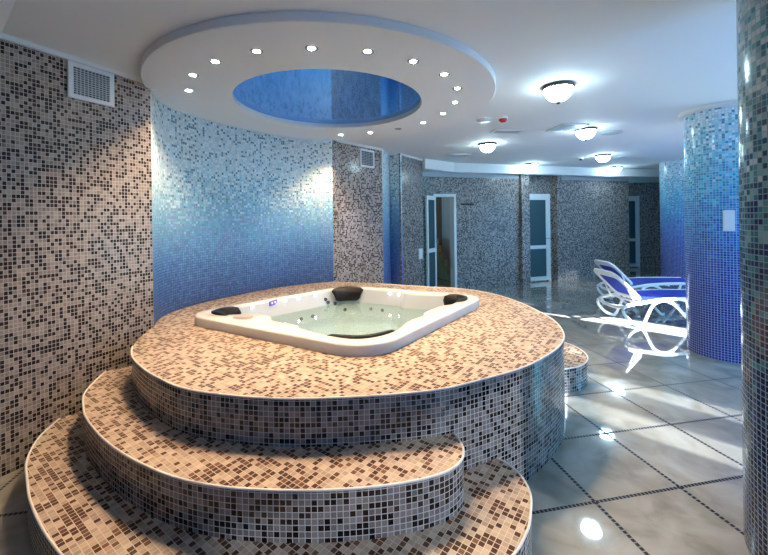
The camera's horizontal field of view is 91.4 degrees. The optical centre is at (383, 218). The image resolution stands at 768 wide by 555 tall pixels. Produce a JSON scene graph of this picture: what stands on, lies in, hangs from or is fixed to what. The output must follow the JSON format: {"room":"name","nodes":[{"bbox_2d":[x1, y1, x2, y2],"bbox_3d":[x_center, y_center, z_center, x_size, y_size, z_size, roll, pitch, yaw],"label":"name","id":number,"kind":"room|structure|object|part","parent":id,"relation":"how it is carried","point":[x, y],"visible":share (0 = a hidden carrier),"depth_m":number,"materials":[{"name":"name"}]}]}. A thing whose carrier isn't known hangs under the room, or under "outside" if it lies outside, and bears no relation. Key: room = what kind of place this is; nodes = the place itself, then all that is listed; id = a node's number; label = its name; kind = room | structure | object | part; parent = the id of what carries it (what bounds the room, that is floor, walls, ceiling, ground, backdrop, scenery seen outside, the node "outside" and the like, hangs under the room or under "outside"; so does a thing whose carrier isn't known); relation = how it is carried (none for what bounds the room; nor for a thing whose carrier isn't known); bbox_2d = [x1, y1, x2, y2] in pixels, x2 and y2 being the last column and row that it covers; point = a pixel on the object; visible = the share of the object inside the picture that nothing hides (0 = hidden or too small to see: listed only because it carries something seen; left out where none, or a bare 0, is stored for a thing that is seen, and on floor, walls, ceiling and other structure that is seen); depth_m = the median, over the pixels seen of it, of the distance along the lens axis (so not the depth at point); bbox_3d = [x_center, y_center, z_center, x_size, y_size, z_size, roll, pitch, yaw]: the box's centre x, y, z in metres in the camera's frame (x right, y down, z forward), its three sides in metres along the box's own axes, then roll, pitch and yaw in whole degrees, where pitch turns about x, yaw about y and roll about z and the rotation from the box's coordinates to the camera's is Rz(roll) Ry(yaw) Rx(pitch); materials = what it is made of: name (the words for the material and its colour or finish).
{"room":"spa","nodes":[
{"label":"spa","id":0,"kind":"room"},
{"bbox_2d":[0,0,15,32],"bbox_3d":[-2.268,-0.733,1.336,0.982,0.750,1.518,-1,0,32],"label":"ceiling","id":1,"kind":"structure","parent":0,"point":[6,6],"depth_m":1.98,"materials":[{"name":"paint"}]},
{"bbox_2d":[0,39,153,477],"bbox_3d":[-3.433,0.228,0.051,0.122,2.640,6.751,-1,0,26],"label":"wall","id":2,"kind":"structure","parent":0,"point":[76,241],"depth_m":2.51,"materials":[{"name":"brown tile"}]},
{"bbox_2d":[0,33,142,83],"bbox_3d":[-3.385,-1.077,0.019,0.026,0.032,6.751,-1,0,26],"label":"trim","id":3,"kind":"structure","parent":2,"relation":"attached to","point":[5,37],"depth_m":2.51,"materials":[{"name":"white paint"}]},
{"bbox_2d":[67,60,114,107],"bbox_3d":[-2.076,-0.953,2.665,0.018,0.247,0.286,-1,0,26],"label":"air vent","id":4,"kind":"object","parent":2,"relation":"in","point":[85,83],"visible":1,"depth_m":2.65,"materials":[{"name":"white plastic"}]},
{"bbox_2d":[150,89,333,325],"bbox_3d":[-1.550,0.202,4.239,0.585,2.640,2.592,-1,0,29],"label":"wall niche","id":5,"kind":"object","parent":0,"point":[236,211],"visible":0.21,"depth_m":4.26,"materials":[{"name":"blue tile"}]},
{"bbox_2d":[151,89,332,141],"bbox_3d":[-1.500,-1.087,4.214,0.484,0.065,2.419,-1,0,29],"label":"trim","id":6,"kind":"structure","parent":5,"relation":"attached to","point":[153,91],"depth_m":4.07,"materials":[{"name":"white paint"}]},
{"bbox_2d":[332,140,383,283],"bbox_3d":[-0.431,0.186,5.661,0.166,2.640,1.180,-1,0,36],"label":"pier","id":7,"kind":"object","parent":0,"point":[357,190],"visible":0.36,"depth_m":5.62,"materials":[{"name":"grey tile"}]},
{"bbox_2d":[335,140,382,150],"bbox_3d":[-0.393,-1.117,5.633,0.087,0.035,1.144,-1,0,37],"label":"trim","id":8,"kind":"structure","parent":7,"relation":"attached to","point":[340,141],"depth_m":5.66,"materials":[{"name":"white paint"}]},
{"bbox_2d":[359,148,374,167],"bbox_3d":[-0.260,-0.934,5.798,0.018,0.275,0.320,-1,0,41],"label":"wall vent","id":9,"kind":"object","parent":7,"relation":"attached to","point":[367,159],"visible":1,"depth_m":5.78,"materials":[{"name":"white"}]},
{"bbox_2d":[2,0,736,168],"bbox_3d":[3.008,-1.257,5.500,16.050,0.150,17.000,-1,0,0],"label":"ceiling","id":10,"kind":"structure","parent":0,"point":[634,66],"depth_m":2.57,"materials":[{"name":"paint"}]},
{"bbox_2d":[140,11,495,139],"bbox_3d":[-0.512,-1.105,3.570,3.020,0.055,3.050,-1,0,0],"label":"ring","id":11,"kind":"object","parent":10,"relation":"attached to","point":[288,89],"visible":0.95,"depth_m":2.86,"materials":[{"name":"white paint"}]},
{"bbox_2d":[186,73,198,76],"bbox_3d":[-1.415,-1.061,2.775,0.084,0.008,0.084,-1,0,0],"label":"ceiling spotlight","id":12,"kind":"object","parent":11,"relation":"attached to","point":[187,74],"visible":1,"depth_m":2.77,"materials":[{"name":"silver metal"}]},
{"bbox_2d":[209,59,221,63],"bbox_3d":[-1.145,-1.065,2.547,0.084,0.008,0.084,-1,0,0],"label":"ceiling spotlight","id":13,"kind":"object","parent":11,"relation":"attached to","point":[213,61],"visible":1,"depth_m":2.54,"materials":[{"name":"silver metal"}]},
{"bbox_2d":[250,48,262,53],"bbox_3d":[-0.815,-1.070,2.400,0.084,0.008,0.084,-1,0,0],"label":"ceiling spotlight","id":14,"kind":"object","parent":11,"relation":"attached to","point":[253,50],"visible":1,"depth_m":2.39,"materials":[{"name":"silver metal"}]},
{"bbox_2d":[305,45,317,51],"bbox_3d":[-0.458,-1.075,2.370,0.084,0.008,0.084,-1,0,0],"label":"ceiling spotlight","id":15,"kind":"object","parent":11,"relation":"attached to","point":[311,48],"visible":1,"depth_m":2.36,"materials":[{"name":"silver metal"}]},
{"bbox_3d":[-0.513,-1.128,3.570,1.728,0.001,1.745,-1,0,0],"label":"mirror panel","id":16,"kind":"part","parent":11,"relation":"part of","materials":[{"name":"blue mirror"}]},
{"bbox_2d":[361,49,373,54],"bbox_3d":[-0.105,-1.079,2.425,0.084,0.008,0.084,-1,0,0],"label":"ceiling spotlight","id":17,"kind":"object","parent":11,"relation":"attached to","point":[364,51],"visible":1,"depth_m":2.42,"materials":[{"name":"silver metal"}]},
{"bbox_2d":[407,59,418,63],"bbox_3d":[0.202,-1.084,2.589,0.084,0.008,0.084,-1,0,0],"label":"ceiling spotlight","id":18,"kind":"object","parent":11,"relation":"attached to","point":[411,61],"visible":1,"depth_m":2.58,"materials":[{"name":"silver metal"}]},
{"bbox_2d":[439,72,449,76],"bbox_3d":[0.455,-1.087,2.829,0.084,0.008,0.084,-1,0,0],"label":"ceiling spotlight","id":19,"kind":"object","parent":11,"relation":"attached to","point":[443,74],"visible":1,"depth_m":2.82,"materials":[{"name":"silver metal"}]},
{"bbox_2d":[445,153,470,156],"bbox_3d":[1.324,-1.151,6.750,0.420,0.014,0.200,-1,0,-12],"label":"ceiling vent","id":20,"kind":"object","parent":10,"relation":"in","point":[449,154],"visible":1,"depth_m":6.71,"materials":[{"name":"white metal"}]},
{"bbox_2d":[476,117,493,122],"bbox_3d":[1.174,-1.146,4.360,0.200,0.020,0.200,-1,0,0],"label":"ceiling speaker","id":21,"kind":"object","parent":10,"relation":"attached to","point":[485,119],"visible":1,"depth_m":4.32,"materials":[{"name":"white"}]},
{"bbox_2d":[479,142,495,153],"bbox_3d":[1.595,-1.081,5.780,0.265,0.162,0.265,-1,0,0],"label":"dome lamp","id":22,"kind":"object","parent":10,"relation":"attached to","point":[487,147],"visible":1,"depth_m":5.70,"materials":[{"name":"white glass"}]},
{"bbox_3d":[1.595,-1.078,5.780,0.241,0.108,0.241,-1,0,0],"label":"lamp shade","id":23,"kind":"part","parent":22,"relation":"part of","materials":[{"name":"white glass"}]},
{"bbox_2d":[498,116,507,122],"bbox_3d":[1.354,-1.129,4.270,0.110,0.060,0.110,-1,0,0],"label":"beacon","id":24,"kind":"object","parent":10,"relation":"attached to","point":[502,119],"visible":1,"depth_m":4.24,"materials":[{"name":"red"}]},
{"bbox_2d":[490,129,523,133],"bbox_3d":[1.624,-1.155,4.955,0.400,0.014,0.160,-1,0,-6],"label":"ceiling vent","id":25,"kind":"object","parent":10,"relation":"in","point":[495,130],"visible":1,"depth_m":4.94,"materials":[{"name":"white metal"}]},
{"bbox_2d":[525,163,537,170],"bbox_3d":[3.155,-1.103,8.020,0.265,0.162,0.265,-1,0,0],"label":"dome lamp","id":26,"kind":"object","parent":10,"relation":"attached to","point":[530,166],"visible":1,"depth_m":7.94,"materials":[{"name":"white glass"}]},
{"bbox_3d":[3.155,-1.100,8.020,0.241,0.108,0.241,-1,0,0],"label":"lamp shade","id":27,"kind":"part","parent":26,"relation":"part of","materials":[{"name":"white glass"}]},
{"bbox_2d":[542,81,574,103],"bbox_3d":[1.520,-1.080,3.270,0.265,0.162,0.265,-1,0,0],"label":"dome lamp","id":28,"kind":"object","parent":10,"relation":"attached to","point":[558,91],"visible":1,"depth_m":3.19,"materials":[{"name":"white glass"}]},
{"bbox_2d":[546,124,589,131],"bbox_3d":[2.344,-1.166,4.800,0.360,0.014,0.360,-1,0,-8],"label":"ceiling vent","id":29,"kind":"object","parent":10,"relation":"in","point":[562,127],"visible":1,"depth_m":4.78,"materials":[{"name":"white metal"}]},
{"bbox_2d":[574,127,596,140],"bbox_3d":[2.635,-1.096,4.900,0.265,0.162,0.265,-1,0,0],"label":"dome lamp","id":30,"kind":"object","parent":10,"relation":"attached to","point":[585,133],"visible":0.99,"depth_m":4.82,"materials":[{"name":"white glass"}]},
{"bbox_2d":[595,154,610,162],"bbox_3d":[4.093,-1.116,7.007,0.265,0.162,0.265,-1,0,0],"label":"dome lamp","id":31,"kind":"object","parent":10,"relation":"attached to","point":[602,158],"visible":1,"depth_m":6.92,"materials":[{"name":"white glass"}]},
{"bbox_3d":[4.093,-1.113,7.007,0.241,0.108,0.241,-1,0,0],"label":"lamp shade","id":32,"kind":"part","parent":31,"relation":"part of","materials":[{"name":"white glass"}]},
{"bbox_2d":[601,130,622,134],"bbox_3d":[3.120,-1.176,5.130,0.260,0.015,0.260,-1,0,0],"label":"ceiling vent","id":33,"kind":"object","parent":10,"relation":"in","point":[614,132],"visible":1,"depth_m":5.08,"materials":[{"name":"grey metal"}]},
{"bbox_2d":[609,166,621,173],"bbox_3d":[5.385,-1.134,8.720,0.265,0.162,0.265,-1,0,0],"label":"dome lamp","id":34,"kind":"object","parent":10,"relation":"attached to","point":[615,169],"visible":1,"depth_m":8.64,"materials":[{"name":"white glass"}]},
{"bbox_3d":[5.385,-1.131,8.720,0.241,0.108,0.241,-1,0,0],"label":"lamp shade","id":35,"kind":"part","parent":34,"relation":"part of","materials":[{"name":"white glass"}]},
{"bbox_2d":[0,267,750,554],"bbox_3d":[3.272,1.514,5.500,16.500,0.120,17.000,-1,0,0],"label":"floor","id":36,"kind":"structure","parent":0,"point":[648,460],"depth_m":2.42,"materials":[{"name":"tile"}]},
{"bbox_2d":[24,282,587,554],"bbox_3d":[-0.391,1.178,3.144,3.430,0.655,3.776,-1,0,34],"label":"platform","id":37,"kind":"object","parent":36,"relation":"on","point":[211,442],"visible":0.97,"depth_m":1.81,"materials":[{"name":"beige tile"}]},
{"bbox_3d":[-0.919,1.093,1.969,2.600,0.009,0.710,-1,0,19],"label":"edge trim","id":38,"kind":"part","parent":37,"relation":"part of","materials":[{"name":"white tile"}]},
{"bbox_3d":[-0.789,1.301,1.766,2.921,0.009,0.975,-1,0,9],"label":"edge trim","id":39,"kind":"part","parent":37,"relation":"part of","materials":[{"name":"white tile"}]},
{"bbox_2d":[194,286,478,356],"bbox_3d":[-0.331,1.087,3.418,2.017,0.656,1.838,-1,0,30],"label":"hot tub","id":40,"kind":"object","parent":37,"relation":"on","point":[348,321],"visible":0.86,"depth_m":3.63,"materials":[{"name":"plastic"}]},
{"bbox_2d":[211,306,240,315],"bbox_3d":[-1.361,0.852,3.202,0.214,0.158,0.347,-1,0,-10],"label":"headrest pillow","id":41,"kind":"object","parent":40,"relation":"on","point":[224,310],"depth_m":3.26,"materials":[{"name":"black fabric"}]},
{"bbox_3d":[-1.073,0.815,3.675,0.014,0.046,0.150,-1,0,22],"label":"control panel","id":42,"kind":"part","parent":40,"relation":"part of","materials":[{"name":"blue"}]},
{"bbox_2d":[239,290,443,334],"bbox_3d":[-0.311,1.107,3.416,1.608,0.615,1.782,-1,0,37],"label":"basin","id":43,"kind":"object","parent":40,"relation":"in","point":[324,312],"depth_m":3.92,"materials":[{"name":"white plastic"}]},
{"bbox_2d":[332,286,362,300],"bbox_3d":[-0.411,0.839,4.185,0.352,0.158,0.149,-1,0,-12],"label":"headrest pillow","id":44,"kind":"object","parent":40,"relation":"on","point":[346,293],"depth_m":4.17,"materials":[{"name":"black fabric"}]},
{"bbox_2d":[327,329,394,338],"bbox_3d":[-0.143,0.835,2.514,0.476,0.158,0.181,-1,0,-12],"label":"headrest pillow","id":45,"kind":"object","parent":40,"relation":"on","point":[388,334],"depth_m":2.45,"materials":[{"name":"black fabric"}]},
{"bbox_2d":[443,294,467,304],"bbox_3d":[0.712,0.823,3.615,0.199,0.158,0.348,-1,0,-10],"label":"headrest pillow","id":46,"kind":"object","parent":40,"relation":"on","point":[448,299],"depth_m":3.68,"materials":[{"name":"black fabric"}]},
{"bbox_3d":[0.108,0.849,3.095,2.456,0.009,3.250,-1,0,34],"label":"edge trim","id":47,"kind":"part","parent":37,"relation":"part of","materials":[{"name":"white tile"}]},
{"bbox_3d":[1.606,1.268,3.620,0.605,0.010,0.911,-1,0,0],"label":"edge trim","id":48,"kind":"part","parent":37,"relation":"part of","materials":[{"name":"white tile"}]},
{"bbox_2d":[436,238,450,280],"bbox_3d":[1.116,0.975,9.188,0.875,1.020,0.790,-1,0,-19],"label":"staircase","id":49,"kind":"structure","parent":36,"relation":"on","point":[443,270],"depth_m":8.96,"materials":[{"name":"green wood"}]},
{"bbox_2d":[593,268,685,326],"bbox_3d":[3.912,1.078,5.326,1.659,0.751,0.613,-1,0,-1],"label":"sun lounger","id":50,"kind":"object","parent":36,"relation":"on","point":[652,297],"visible":0.78,"depth_m":5.25,"materials":[{"name":"white plastic"}]},
{"bbox_3d":[3.315,1.306,5.603,0.287,0.299,0.034,-1,0,-1],"label":"leg","id":51,"kind":"part","parent":50,"relation":"part of","materials":[{"name":"white plastic"}]},
{"bbox_3d":[3.288,0.919,5.315,0.417,0.417,0.565,-1,0,-1],"label":"backrest","id":52,"kind":"part","parent":50,"relation":"part of","materials":[{"name":"blue fabric"}]},
{"bbox_3d":[3.325,1.306,5.028,0.287,0.299,0.034,-1,0,-1],"label":"leg","id":53,"kind":"part","parent":50,"relation":"part of","materials":[{"name":"white plastic"}]},
{"bbox_3d":[3.812,1.265,5.611,0.778,0.377,0.034,-1,0,-1],"label":"leg","id":54,"kind":"part","parent":50,"relation":"part of","materials":[{"name":"white plastic"}]},
{"bbox_3d":[3.954,1.121,5.614,1.484,0.143,0.038,-1,0,-1],"label":"rail","id":55,"kind":"part","parent":50,"relation":"part of","materials":[{"name":"white plastic"}]},
{"bbox_3d":[3.964,1.120,5.039,1.484,0.143,0.038,-1,0,-1],"label":"rail","id":56,"kind":"part","parent":50,"relation":"part of","materials":[{"name":"white plastic"}]},
{"bbox_3d":[3.822,1.265,5.037,0.778,0.377,0.034,-1,0,-1],"label":"leg","id":57,"kind":"part","parent":50,"relation":"part of","materials":[{"name":"white plastic"}]},
{"bbox_2d":[594,259,684,306],"bbox_3d":[4.542,1.069,6.436,1.659,0.751,0.613,-1,0,-1],"label":"sun lounger","id":58,"kind":"object","parent":36,"relation":"on","point":[640,282],"visible":0.48,"depth_m":6.33,"materials":[{"name":"white plastic"}]},
{"bbox_3d":[3.945,1.297,6.713,0.287,0.299,0.034,-1,0,-1],"label":"leg","id":59,"kind":"part","parent":58,"relation":"part of","materials":[{"name":"white plastic"}]},
{"bbox_3d":[3.918,0.911,6.425,0.417,0.417,0.565,-1,0,-1],"label":"backrest","id":60,"kind":"part","parent":58,"relation":"part of","materials":[{"name":"blue fabric"}]},
{"bbox_3d":[4.584,1.112,6.724,1.484,0.143,0.038,-1,0,-1],"label":"rail","id":61,"kind":"part","parent":58,"relation":"part of","materials":[{"name":"blue fabric"}]},
{"bbox_3d":[4.594,1.112,6.149,1.484,0.143,0.038,-1,0,-1],"label":"rail","id":62,"kind":"part","parent":58,"relation":"part of","materials":[{"name":"white plastic"}]},
{"bbox_3d":[4.452,1.256,6.146,0.778,0.377,0.034,-1,0,-1],"label":"leg","id":63,"kind":"part","parent":58,"relation":"part of","materials":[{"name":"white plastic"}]},
{"bbox_2d":[659,159,685,287],"bbox_3d":[6.522,0.089,8.020,1.000,2.640,1.000,-1,0,0],"label":"column","id":64,"kind":"structure","parent":36,"relation":"on","point":[671,173],"depth_m":7.86,"materials":[{"name":"blue tile"}]},
{"bbox_2d":[678,99,740,363],"bbox_3d":[3.702,0.128,4.065,0.780,2.640,0.780,-1,0,0],"label":"column","id":65,"kind":"structure","parent":36,"relation":"on","point":[710,131],"depth_m":3.89,"materials":[{"name":"blue tile"}]},
{"bbox_2d":[723,210,734,230],"bbox_3d":[3.481,0.015,3.785,0.084,0.203,0.017,-1,0,38],"label":"wall switch","id":66,"kind":"object","parent":65,"relation":"attached to","point":[728,215],"visible":1,"depth_m":3.78,"materials":[{"name":"white plastic"}]},
{"bbox_2d":[736,0,767,554],"bbox_3d":[1.977,0.152,1.475,0.840,2.640,0.840,-1,0,0],"label":"column","id":67,"kind":"structure","parent":36,"relation":"on","point":[751,15],"depth_m":1.60,"materials":[{"name":"tile"}]},
{"bbox_2d":[382,150,402,284],"bbox_3d":[0.154,0.178,6.384,0.268,2.640,0.667,-1,0,12],"label":"wall","id":68,"kind":"structure","parent":0,"point":[390,163],"depth_m":6.57,"materials":[{"name":"blue tile"}]},
{"bbox_2d":[399,153,423,285],"bbox_3d":[0.547,0.172,6.971,0.232,2.640,1.051,-1,0,18],"label":"wall","id":69,"kind":"structure","parent":0,"point":[412,171],"depth_m":6.84,"materials":[{"name":"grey tile"}]},
{"bbox_2d":[400,153,422,160],"bbox_3d":[0.522,-1.130,6.869,0.021,0.035,0.882,-1,0,32],"label":"trim","id":70,"kind":"structure","parent":69,"relation":"attached to","point":[402,154],"depth_m":6.80,"materials":[{"name":"white paint"}]},
{"bbox_2d":[418,248,422,258],"bbox_3d":[0.697,0.660,7.115,0.017,0.200,0.160,-1,0,32],"label":"wall switch","id":71,"kind":"object","parent":69,"relation":"attached to","point":[420,251],"visible":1,"depth_m":7.10,"materials":[{"name":"white plastic"}]},
{"bbox_2d":[436,197,441,245],"bbox_3d":[0.351,0.175,9.415,2.400,2.640,0.100,-1,0,-19],"label":"wall","id":72,"kind":"structure","parent":0,"point":[438,199],"depth_m":9.73,"materials":[{"name":"brown"}]},
{"bbox_2d":[441,197,449,266],"bbox_3d":[1.672,0.157,8.904,0.405,2.640,1.753,-1,0,0],"label":"wall","id":73,"kind":"structure","parent":0,"point":[445,200],"depth_m":9.52,"materials":[{"name":"grey"}]},
{"bbox_2d":[423,175,555,288],"bbox_3d":[2.110,0.151,8.206,4.088,2.640,0.189,-1,0,-19],"label":"wall","id":74,"kind":"structure","parent":0,"point":[488,254],"depth_m":8.17,"materials":[{"name":"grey tile"}]},
{"bbox_2d":[425,194,456,287],"bbox_3d":[1.098,0.482,7.740,0.948,2.005,0.361,-1,0,-39],"label":"door","id":75,"kind":"structure","parent":74,"relation":"in","point":[430,201],"depth_m":7.62,"materials":[{"name":"white"}]},
{"bbox_3d":[0.941,0.102,7.498,0.010,0.970,0.320,-1,0,31],"label":"pane","id":76,"kind":"part","parent":75,"relation":"part of","materials":[{"name":"glass"}]},
{"bbox_3d":[0.954,1.017,7.498,0.010,0.700,0.320,-1,0,31],"label":"pane","id":77,"kind":"part","parent":75,"relation":"part of","materials":[{"name":"glass"}]},
{"bbox_2d":[433,177,454,193],"bbox_3d":[1.222,-0.837,7.892,0.511,0.640,0.150,-1,0,-19],"label":"lintel","id":78,"kind":"object","parent":74,"relation":"attached to","point":[441,185],"visible":0.36,"depth_m":7.82,"materials":[{"name":"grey tile"}]},
{"bbox_2d":[423,172,518,178],"bbox_3d":[1.851,-0.931,8.013,2.447,0.090,0.019,-1,0,-19],"label":"trim","id":79,"kind":"structure","parent":74,"relation":"attached to","point":[428,174],"depth_m":8.00,"materials":[{"name":"grey paint"}]},
{"bbox_2d":[518,174,530,284],"bbox_3d":[3.148,0.136,8.401,0.211,2.640,0.100,-1,0,-19],"label":"trim","id":80,"kind":"structure","parent":74,"relation":"attached to","point":[524,196],"depth_m":8.36,"materials":[{"name":"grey tile"}]},
{"bbox_2d":[530,194,550,280],"bbox_3d":[3.558,0.435,8.657,0.700,2.030,0.113,-1,0,-19],"label":"door","id":81,"kind":"structure","parent":74,"relation":"in","point":[540,241],"depth_m":8.69,"materials":[{"name":"white"}]},
{"bbox_3d":[3.546,0.086,8.677,0.470,1.050,0.010,-1,0,-19],"label":"pane","id":82,"kind":"part","parent":81,"relation":"part of","materials":[{"name":"glass"}]},
{"bbox_3d":[3.559,1.010,8.677,0.470,0.640,0.010,-1,0,-19],"label":"pane","id":83,"kind":"part","parent":81,"relation":"part of","materials":[{"name":"glass"}]},
{"bbox_2d":[555,176,562,280],"bbox_3d":[4.068,0.123,8.725,0.137,2.640,0.070,-1,0,-19],"label":"trim","id":84,"kind":"structure","parent":74,"relation":"attached to","point":[558,179],"depth_m":8.69,"materials":[{"name":"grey tile"}]},
{"bbox_2d":[422,159,658,182],"bbox_3d":[5.344,-1.120,9.391,10.869,0.190,2.617,-1,0,-11],"label":"beam","id":85,"kind":"structure","parent":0,"point":[428,165],"depth_m":8.42,"materials":[{"name":"paint"}]},
{"bbox_2d":[562,180,629,279],"bbox_3d":[5.382,0.105,9.448,3.009,2.640,1.030,-1,0,-41],"label":"wall","id":86,"kind":"structure","parent":0,"point":[595,214],"depth_m":9.10,"materials":[{"name":"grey tile"}]},
{"bbox_2d":[562,176,628,181],"bbox_3d":[5.150,-0.977,9.119,2.172,0.090,0.019,-1,0,-19],"label":"trim","id":87,"kind":"structure","parent":86,"relation":"attached to","point":[563,177],"depth_m":9.09,"materials":[{"name":"grey paint"}]},
{"bbox_2d":[629,182,660,266],"bbox_3d":[8.422,0.062,10.785,4.360,2.640,0.470,-1,0,0],"label":"wall","id":88,"kind":"structure","parent":0,"point":[648,193],"depth_m":10.90,"materials":[{"name":"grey tile"}]},
{"bbox_2d":[629,196,639,267],"bbox_3d":[7.046,0.372,10.830,0.640,2.060,0.060,-1,0,0],"label":"door","id":89,"kind":"structure","parent":88,"relation":"in","point":[634,215],"depth_m":10.81,"materials":[{"name":"white"}]},
{"bbox_3d":[7.041,0.022,10.825,0.410,1.080,0.010,-1,0,0],"label":"pane","id":90,"kind":"part","parent":89,"relation":"part of","materials":[{"name":"glass"}]},
{"bbox_3d":[7.054,0.962,10.825,0.410,0.640,0.010,-1,0,0],"label":"pane","id":91,"kind":"part","parent":89,"relation":"part of","materials":[{"name":"glass"}]}
]}

